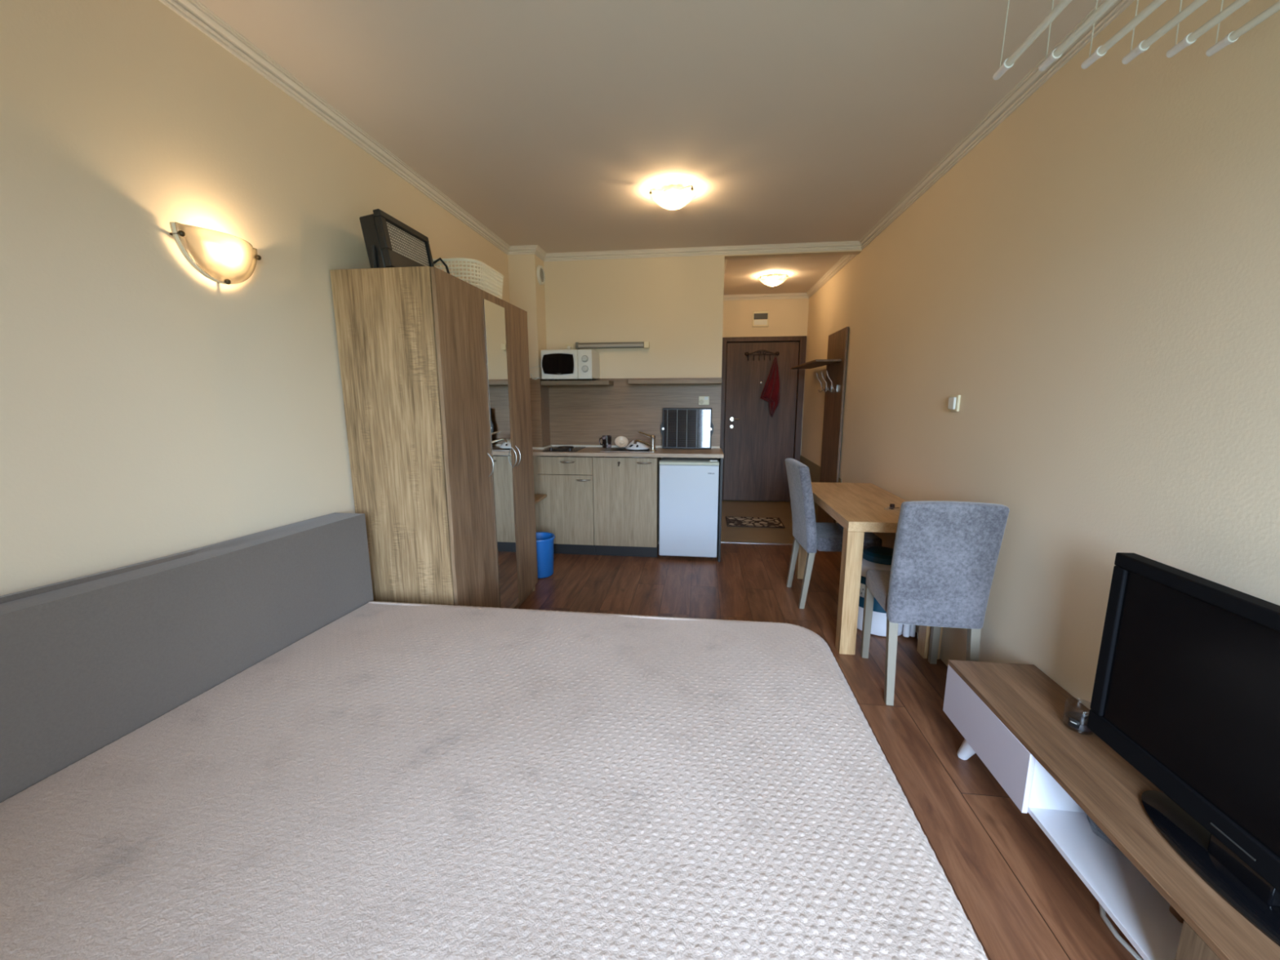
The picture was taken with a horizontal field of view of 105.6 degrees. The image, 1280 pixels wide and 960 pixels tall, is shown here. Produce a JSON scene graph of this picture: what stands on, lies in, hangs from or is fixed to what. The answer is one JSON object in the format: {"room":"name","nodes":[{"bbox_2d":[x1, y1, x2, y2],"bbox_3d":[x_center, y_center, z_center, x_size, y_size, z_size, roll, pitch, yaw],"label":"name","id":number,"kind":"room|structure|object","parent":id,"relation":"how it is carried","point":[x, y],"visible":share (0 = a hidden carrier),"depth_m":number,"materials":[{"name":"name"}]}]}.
{"room":"studio apartment","nodes":[
{"label":"studio apartment","id":0,"kind":"room"},
{"bbox_2d":[0,0,509,595],"bbox_3d":[-1.461,-0.214,1.672,0.100,2.557,5.880,1,10,7],"label":"wall","id":1,"kind":"structure","parent":0,"point":[152,406],"depth_m":1.44,"materials":[{"name":"beige paint"}]},
{"bbox_2d":[168,222,261,284],"bbox_3d":[-1.367,-0.725,1.605,0.084,0.150,0.278,1,10,7],"label":"wall lamp","id":2,"kind":"object","parent":1,"relation":"attached to","point":[221,257],"visible":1,"depth_m":1.56,"materials":[{"name":"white glass"}]},
{"bbox_2d":[534,493,546,504],"bbox_3d":[-0.967,0.273,3.689,0.403,0.255,0.445,1,10,7],"label":"shelf","id":3,"kind":"object","parent":1,"relation":"attached to","point":[538,497],"visible":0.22,"depth_m":3.77,"materials":[{"name":"brown wood"}]},
{"bbox_2d":[507,253,546,377],"bbox_3d":[-0.960,-0.667,4.314,0.231,2.557,0.236,1,10,7],"label":"wall column","id":4,"kind":"structure","parent":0,"point":[526,293],"depth_m":4.06,"materials":[{"name":"beige paint"}]},
{"bbox_2d":[536,265,545,284],"bbox_3d":[-0.837,-1.732,4.109,0.023,0.156,0.156,1,10,7],"label":"vent","id":5,"kind":"object","parent":4,"relation":"attached to","point":[540,271],"visible":1,"depth_m":4.09,"materials":[{"name":"white plastic"}]},
{"bbox_2d":[540,268,543,281],"bbox_3d":[-0.831,-1.732,4.108,0.004,0.096,0.110,1,10,7],"label":"grille","id":6,"kind":"object","parent":5,"relation":"attached to","point":[541,269],"depth_m":4.12,"materials":[{"name":"grey plastic"}]},
{"bbox_2d":[543,254,724,543],"bbox_3d":[-0.172,-0.682,4.383,1.777,2.557,0.100,1,10,7],"label":"wall","id":7,"kind":"structure","parent":0,"point":[675,304],"depth_m":4.18,"materials":[{"name":"beige paint"}]},
{"bbox_2d":[565,343,573,349],"bbox_3d":[-0.623,-1.162,4.284,0.075,0.074,0.045,1,10,7],"label":"wall socket","id":8,"kind":"object","parent":7,"relation":"attached to","point":[570,346],"visible":0.7,"depth_m":4.29,"materials":[{"name":"beige plastic"}]},
{"bbox_2d":[540,380,613,386],"bbox_3d":[-0.541,-0.844,4.233,0.593,0.038,0.229,1,10,7],"label":"wall shelf","id":9,"kind":"object","parent":7,"relation":"attached to","point":[549,383],"visible":1,"depth_m":4.12,"materials":[{"name":"laminate"}]},
{"bbox_2d":[529,365,548,380],"bbox_3d":[-0.868,-0.915,4.144,0.208,0.122,0.109,-6,11,-29],"label":"cable","id":10,"kind":"object","parent":9,"relation":"on","point":[539,366],"visible":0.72,"depth_m":4.11,"materials":[{"name":"white plastic"}]},
{"bbox_2d":[540,348,599,380],"bbox_3d":[-0.587,-0.997,4.140,0.430,0.294,0.351,1,10,7],"label":"microwave","id":11,"kind":"object","parent":9,"relation":"on","point":[559,364],"visible":0.95,"depth_m":4.00,"materials":[{"name":"white plastic"}]},
{"bbox_2d":[575,341,649,349],"bbox_3d":[-0.240,-1.170,4.225,0.645,0.058,0.062,1,10,7],"label":"tube light","id":12,"kind":"object","parent":7,"relation":"attached to","point":[646,344],"visible":0.96,"depth_m":4.21,"materials":[{"name":"grey metal"}]},
{"bbox_2d":[529,377,721,447],"bbox_3d":[-0.192,-0.135,4.303,1.777,1.506,0.244,1,10,7],"label":"backsplash","id":13,"kind":"structure","parent":7,"relation":"attached to","point":[564,415],"depth_m":4.33,"materials":[{"name":"laminate"}]},
{"bbox_2d":[698,395,709,404],"bbox_3d":[0.557,-0.690,4.222,0.090,0.074,0.016,1,10,7],"label":"wall socket","id":14,"kind":"object","parent":13,"relation":"attached to","point":[703,400],"visible":1,"depth_m":4.22,"materials":[{"name":"beige plastic"}]},
{"bbox_2d":[627,378,721,384],"bbox_3d":[0.299,-0.835,4.138,0.779,0.036,0.209,1,10,7],"label":"wall shelf","id":15,"kind":"object","parent":7,"relation":"attached to","point":[698,381],"visible":1,"depth_m":4.04,"materials":[{"name":"laminate"}]},
{"bbox_2d":[197,0,1102,295],"bbox_3d":[0.128,-1.662,2.229,3.064,0.100,7.850,1,10,7],"label":"ceiling","id":16,"kind":"structure","parent":0,"point":[553,124],"depth_m":2.00,"materials":[{"name":"paint"}]},
{"bbox_2d":[649,185,693,205],"bbox_3d":[0.196,-1.670,2.890,0.290,0.106,0.291,1,10,7],"label":"ceiling lamp","id":17,"kind":"object","parent":16,"relation":"attached to","point":[673,191],"visible":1,"depth_m":2.86,"materials":[{"name":"white glass"}]},
{"bbox_2d":[760,273,787,284],"bbox_3d":[1.352,-2.023,4.932,0.311,0.106,0.312,1,10,7],"label":"ceiling lamp","id":18,"kind":"object","parent":16,"relation":"attached to","point":[772,276],"visible":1,"depth_m":4.90,"materials":[{"name":"white glass"}]},
{"bbox_2d":[992,0,1279,79],"bbox_3d":[1.046,-1.104,0.496,0.555,0.418,1.400,1,10,7],"label":"drying rack","id":19,"kind":"object","parent":16,"relation":"hanging from","point":[1233,36],"depth_m":1.09,"materials":[{"name":"white plastic"}]},
{"bbox_2d":[722,297,808,455],"bbox_3d":[1.494,-0.988,6.144,1.087,2.557,0.120,1,10,7],"label":"wall","id":20,"kind":"structure","parent":0,"point":[787,317],"depth_m":5.91,"materials":[{"name":"beige paint"}]},
{"bbox_2d":[751,311,768,327],"bbox_3d":[1.465,-1.957,5.905,0.195,0.182,0.030,1,10,7],"label":"box","id":21,"kind":"object","parent":20,"relation":"attached to","point":[760,318],"visible":1,"depth_m":5.89,"materials":[{"name":"beige plastic"}]},
{"bbox_2d":[720,336,806,501],"bbox_3d":[1.521,-0.737,6.134,1.007,2.065,0.127,1,10,7],"label":"door","id":22,"kind":"structure","parent":20,"relation":"in","point":[755,445],"depth_m":6.12,"materials":[{"name":"brown wood"}]},
{"bbox_2d":[745,349,779,360],"bbox_3d":[1.499,-1.533,5.968,0.412,0.131,0.055,1,10,7],"label":"hook rack","id":23,"kind":"object","parent":22,"relation":"attached to","point":[747,353],"visible":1,"depth_m":5.96,"materials":[{"name":"brown metal"}]},
{"bbox_2d":[760,357,780,417],"bbox_3d":[1.605,-1.139,5.980,0.241,0.721,0.044,1,10,7],"label":"cloth","id":24,"kind":"object","parent":23,"relation":"hanging from","point":[771,393],"visible":1,"depth_m":5.98,"materials":[{"name":"red fabric"}]},
{"bbox_2d":[724,249,862,259],"bbox_3d":[1.246,-1.884,3.998,1.087,0.065,0.100,1,10,7],"label":"beam","id":25,"kind":"structure","parent":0,"point":[848,251],"depth_m":3.98,"materials":[{"name":"beige paint"}]},
{"bbox_2d":[517,499,1142,959],"bbox_3d":[0.135,0.957,2.678,3.064,0.100,7.850,1,10,7],"label":"floor","id":26,"kind":"structure","parent":0,"point":[1019,895],"depth_m":2.04,"materials":[{"name":"laminate"}]},
{"bbox_2d":[0,512,373,803],"bbox_3d":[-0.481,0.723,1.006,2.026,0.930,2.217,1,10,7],"label":"headboard","id":27,"kind":"object","parent":26,"relation":"on","point":[86,662],"visible":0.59,"depth_m":1.33,"materials":[{"name":"grey fabric"}]},
{"bbox_2d":[0,600,987,959],"bbox_3d":[-0.387,0.866,1.020,2.001,0.350,2.248,1,10,7],"label":"mattress","id":28,"kind":"object","parent":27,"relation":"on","point":[394,780],"visible":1,"depth_m":1.05,"materials":[{"name":"white fabric"}]},
{"bbox_2d":[329,266,537,608],"bbox_3d":[-1.010,-0.062,2.760,0.510,1.888,1.110,1,10,7],"label":"wardrobe","id":29,"kind":"object","parent":26,"relation":"on","point":[434,365],"visible":0.84,"depth_m":2.25,"materials":[{"name":"brown wood"}]},
{"bbox_2d":[359,208,449,274],"bbox_3d":[-1.093,-1.074,2.305,0.215,0.259,0.424,1,10,7],"label":"floodlight","id":30,"kind":"object","parent":29,"relation":"on","point":[389,242],"visible":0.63,"depth_m":2.17,"materials":[{"name":"black plastic"}]},
{"bbox_2d":[386,221,429,266],"bbox_3d":[-1.105,-1.107,2.307,0.036,0.131,0.326,1,10,7],"label":"lamp","id":31,"kind":"object","parent":30,"relation":"attached to","point":[406,244],"depth_m":2.30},
{"bbox_2d":[432,257,503,299],"bbox_3d":[-0.996,-1.102,2.744,0.366,0.166,0.446,1,10,7],"label":"storage basket","id":32,"kind":"object","parent":29,"relation":"on","point":[484,282],"visible":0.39,"depth_m":2.59,"materials":[{"name":"white plastic"}]},
{"bbox_2d":[483,298,518,608],"bbox_3d":[-0.783,-0.079,2.769,0.004,1.768,0.264,1,10,7],"label":"mirror","id":33,"kind":"object","parent":29,"relation":"attached to","point":[494,312],"depth_m":2.74,"materials":[{"name":"silver mirror"}]},
{"bbox_2d":[533,455,540,532],"bbox_3d":[-0.960,0.218,4.160,0.203,0.864,0.016,1,10,7],"label":"filler panel","id":34,"kind":"object","parent":26,"relation":"on","point":[535,457],"visible":0.14,"depth_m":4.12,"materials":[{"name":"laminate"}]},
{"bbox_2d":[535,532,555,578],"bbox_3d":[-0.766,0.575,3.713,0.240,0.302,0.240,1,10,7],"label":"bucket","id":35,"kind":"object","parent":26,"relation":"on","point":[544,540],"visible":0.56,"depth_m":3.64,"materials":[{"name":"blue plastic"}]},
{"bbox_2d":[537,455,595,555],"bbox_3d":[-0.602,0.195,4.288,0.471,0.864,0.446,1,10,7],"label":"base cabinet","id":36,"kind":"object","parent":26,"relation":"on","point":[566,512],"visible":0.88,"depth_m":4.10,"materials":[{"name":"laminate"}]},
{"bbox_2d":[592,456,661,557],"bbox_3d":[-0.102,0.204,4.227,0.532,0.864,0.446,1,10,7],"label":"base cabinet","id":37,"kind":"object","parent":26,"relation":"on","point":[626,490],"visible":0.96,"depth_m":4.04,"materials":[{"name":"laminate"}]},
{"bbox_2d":[532,444,724,457],"bbox_3d":[-0.198,-0.252,4.172,1.789,0.049,0.446,1,10,7],"label":"countertop","id":38,"kind":"structure","parent":37,"relation":"on","point":[590,450],"depth_m":4.00,"materials":[{"name":"laminate"}]},
{"bbox_2d":[542,445,586,451],"bbox_3d":[-0.653,-0.281,4.232,0.285,0.028,0.360,1,10,7],"label":"cooktop","id":39,"kind":"object","parent":38,"relation":"in","point":[563,448],"visible":1,"depth_m":4.16,"materials":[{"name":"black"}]},
{"bbox_2d":[600,447,657,457],"bbox_3d":[-0.087,-0.192,4.179,0.455,0.141,0.332,1,10,7],"label":"sink","id":40,"kind":"object","parent":38,"relation":"in","point":[608,449],"visible":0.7,"depth_m":4.28,"materials":[{"name":"metal"}]},
{"bbox_2d":[599,435,611,448],"bbox_3d":[-0.304,-0.341,4.324,0.102,0.103,0.082,-6,11,-29],"label":"mug","id":41,"kind":"object","parent":40,"relation":"on","point":[606,439],"visible":1,"depth_m":4.30,"materials":[{"name":"ceramic"}]},
{"bbox_2d":[614,435,628,447],"bbox_3d":[-0.163,-0.339,4.310,0.121,0.095,0.088,1,10,7],"label":"dish","id":42,"kind":"object","parent":40,"relation":"on","point":[620,441],"visible":1,"depth_m":4.33,"materials":[{"name":"beige ceramic"}]},
{"bbox_2d":[625,440,649,449],"bbox_3d":[-0.021,-0.310,4.229,0.214,0.072,0.214,1,10,7],"label":"bowl","id":43,"kind":"object","parent":40,"relation":"on","point":[631,446],"visible":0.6,"depth_m":4.16,"materials":[{"name":"white ceramic"}]},
{"bbox_2d":[633,431,656,451],"bbox_3d":[0.039,-0.323,4.044,0.209,0.160,0.056,5,11,29],"label":"tap","id":44,"kind":"object","parent":38,"relation":"on","point":[652,445],"visible":1,"depth_m":4.01,"materials":[{"name":"silver metal"}]},
{"bbox_2d":[660,408,713,448],"bbox_3d":[0.407,-0.447,4.219,0.458,0.352,0.050,1,10,8],"label":"tray","id":45,"kind":"object","parent":38,"relation":"on","point":[680,428],"visible":1,"depth_m":4.21,"materials":[{"name":"silver metal"}]},
{"bbox_2d":[658,457,719,558],"bbox_3d":[0.420,0.222,4.176,0.482,0.842,0.402,1,10,7],"label":"fridge","id":46,"kind":"object","parent":26,"relation":"on","point":[688,490],"visible":0.97,"depth_m":3.98,"materials":[{"name":"white plastic"}]},
{"bbox_2d":[716,457,723,561],"bbox_3d":[0.679,0.214,4.151,0.018,0.865,0.425,1,10,7],"label":"end panel","id":47,"kind":"object","parent":26,"relation":"on","point":[720,460],"visible":0.71,"depth_m":3.97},
{"bbox_2d":[725,516,785,528],"bbox_3d":[1.234,0.455,5.259,0.591,0.012,0.400,1,10,7],"label":"door mat","id":48,"kind":"object","parent":26,"relation":"on","point":[741,522],"visible":1,"depth_m":5.24,"materials":[{"name":"fabric"}]},
{"bbox_2d":[720,541,792,544],"bbox_3d":[1.263,0.590,4.502,1.087,0.003,0.030,1,10,7],"label":"trim","id":49,"kind":"structure","parent":26,"relation":"on","point":[721,541],"depth_m":4.52,"materials":[{"name":"metal"}]},
{"bbox_2d":[785,457,882,608],"bbox_3d":[1.252,0.336,3.217,0.548,0.936,0.416,1,10,4],"label":"dining chair","id":50,"kind":"object","parent":26,"relation":"on","point":[811,535],"visible":0.7,"depth_m":3.07,"materials":[{"name":"grey fabric"}]},
{"bbox_2d":[795,482,942,659],"bbox_3d":[1.369,0.472,3.054,0.501,0.722,1.165,1,10,6],"label":"dining table","id":51,"kind":"object","parent":26,"relation":"on","point":[859,508],"visible":0.62,"depth_m":2.56,"materials":[{"name":"brown wood"}]},
{"bbox_2d":[884,503,900,510],"bbox_3d":[1.409,0.150,2.728,0.091,0.021,0.093,1,10,7],"label":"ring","id":52,"kind":"object","parent":51,"relation":"on","point":[891,505],"visible":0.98,"depth_m":2.72,"materials":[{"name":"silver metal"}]},
{"bbox_2d":[857,546,915,637],"bbox_3d":[1.411,0.634,2.851,0.342,0.460,0.344,1,10,7],"label":"tub","id":53,"kind":"object","parent":26,"relation":"on","point":[874,557],"visible":0.44,"depth_m":2.74,"materials":[{"name":"white paint"}]},
{"bbox_2d":[916,625,919,639],"bbox_3d":[1.547,0.830,2.673,0.031,0.127,0.071,1,10,7],"label":"power cord","id":54,"kind":"object","parent":53,"relation":"attached to","point":[917,626],"visible":0.16,"depth_m":2.70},
{"bbox_2d":[860,501,1009,705],"bbox_3d":[1.295,0.508,2.224,0.388,0.931,0.500,2,10,10],"label":"dining chair","id":55,"kind":"object","parent":26,"relation":"on","point":[945,555],"visible":0.96,"depth_m":2.02,"materials":[{"name":"grey fabric"}]},
{"bbox_2d":[942,659,1279,959],"bbox_3d":[1.237,0.984,1.169,0.299,0.359,1.423,1,10,7],"label":"tv stand","id":56,"kind":"object","parent":26,"relation":"on","point":[1010,716],"visible":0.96,"depth_m":1.29,"materials":[{"name":"brown wood"}]},
{"bbox_2d":[1062,697,1093,734],"bbox_3d":[1.327,0.711,1.465,0.074,0.076,0.074,1,10,7],"label":"candle jar","id":57,"kind":"object","parent":56,"relation":"on","point":[1076,720],"visible":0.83,"depth_m":1.46,"materials":[{"name":"clear glass"}]},
{"bbox_2d":[1168,904,1183,923],"bbox_3d":[1.258,0.977,1.109,0.060,0.058,0.030,1,10,7],"label":"wooden block","id":58,"kind":"object","parent":56,"relation":"on","point":[1176,915],"visible":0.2,"depth_m":1.11,"materials":[{"name":"brown wood"}]},
{"bbox_2d":[1086,552,1279,946],"bbox_3d":[1.262,0.546,0.933,0.200,0.582,0.805,1,10,7],"label":"television","id":59,"kind":"object","parent":56,"relation":"on","point":[1186,689],"visible":1,"depth_m":1.06,"materials":[{"name":"black plastic"}]},
{"bbox_2d":[1098,902,1143,959],"bbox_3d":[1.233,1.156,1.168,0.090,0.012,0.367,1,10,7],"label":"cable","id":60,"kind":"object","parent":26,"relation":"on","point":[1102,912],"visible":0.58,"depth_m":1.22,"materials":[{"name":"white plastic"}]},
{"bbox_2d":[800,0,1279,709],"bbox_3d":[1.602,-0.325,2.272,0.100,2.557,7.850,1,10,7],"label":"wall","id":61,"kind":"structure","parent":0,"point":[1095,282],"depth_m":1.58,"materials":[{"name":"beige paint"}]},
{"bbox_2d":[158,0,1134,262],"bbox_3d":[0.006,-1.419,1.279,2.864,0.056,5.680,1,10,7],"label":"trim","id":62,"kind":"structure","parent":61,"relation":"attached to","point":[193,11],"depth_m":2.21,"materials":[{"name":"paint"}]},
{"bbox_2d":[723,254,856,300],"bbox_3d":[1.367,-2.054,4.960,1.087,0.056,1.870,1,10,7],"label":"trim","id":63,"kind":"structure","parent":61,"relation":"attached to","point":[846,259],"depth_m":5.79,"materials":[{"name":"paint"}]},
{"bbox_2d":[791,326,848,522],"bbox_3d":[1.762,-0.478,5.006,0.241,1.935,1.330,1,10,7],"label":"coat rack","id":64,"kind":"object","parent":61,"relation":"attached to","point":[836,361],"visible":0.96,"depth_m":4.55,"materials":[{"name":"brown wood"}]},
{"bbox_2d":[791,359,841,368],"bbox_3d":[1.755,-1.170,4.935,0.221,0.018,1.240,1,10,7],"label":"shelf","id":65,"kind":"object","parent":64,"relation":"attached to","point":[817,362],"depth_m":4.63,"materials":[{"name":"brown wood"}]},
{"bbox_2d":[800,455,841,523],"bbox_3d":[1.911,0.143,5.283,0.008,0.615,1.840,1,10,7],"label":"trim","id":66,"kind":"structure","parent":61,"relation":"attached to","point":[815,469],"depth_m":5.34,"materials":[{"name":"brown wood"}]},
{"bbox_2d":[947,395,960,411],"bbox_3d":[1.558,-0.382,2.416,0.024,0.080,0.080,1,10,7],"label":"light switch","id":67,"kind":"object","parent":61,"relation":"attached to","point":[953,400],"visible":1,"depth_m":2.39,"materials":[{"name":"beige plastic"}]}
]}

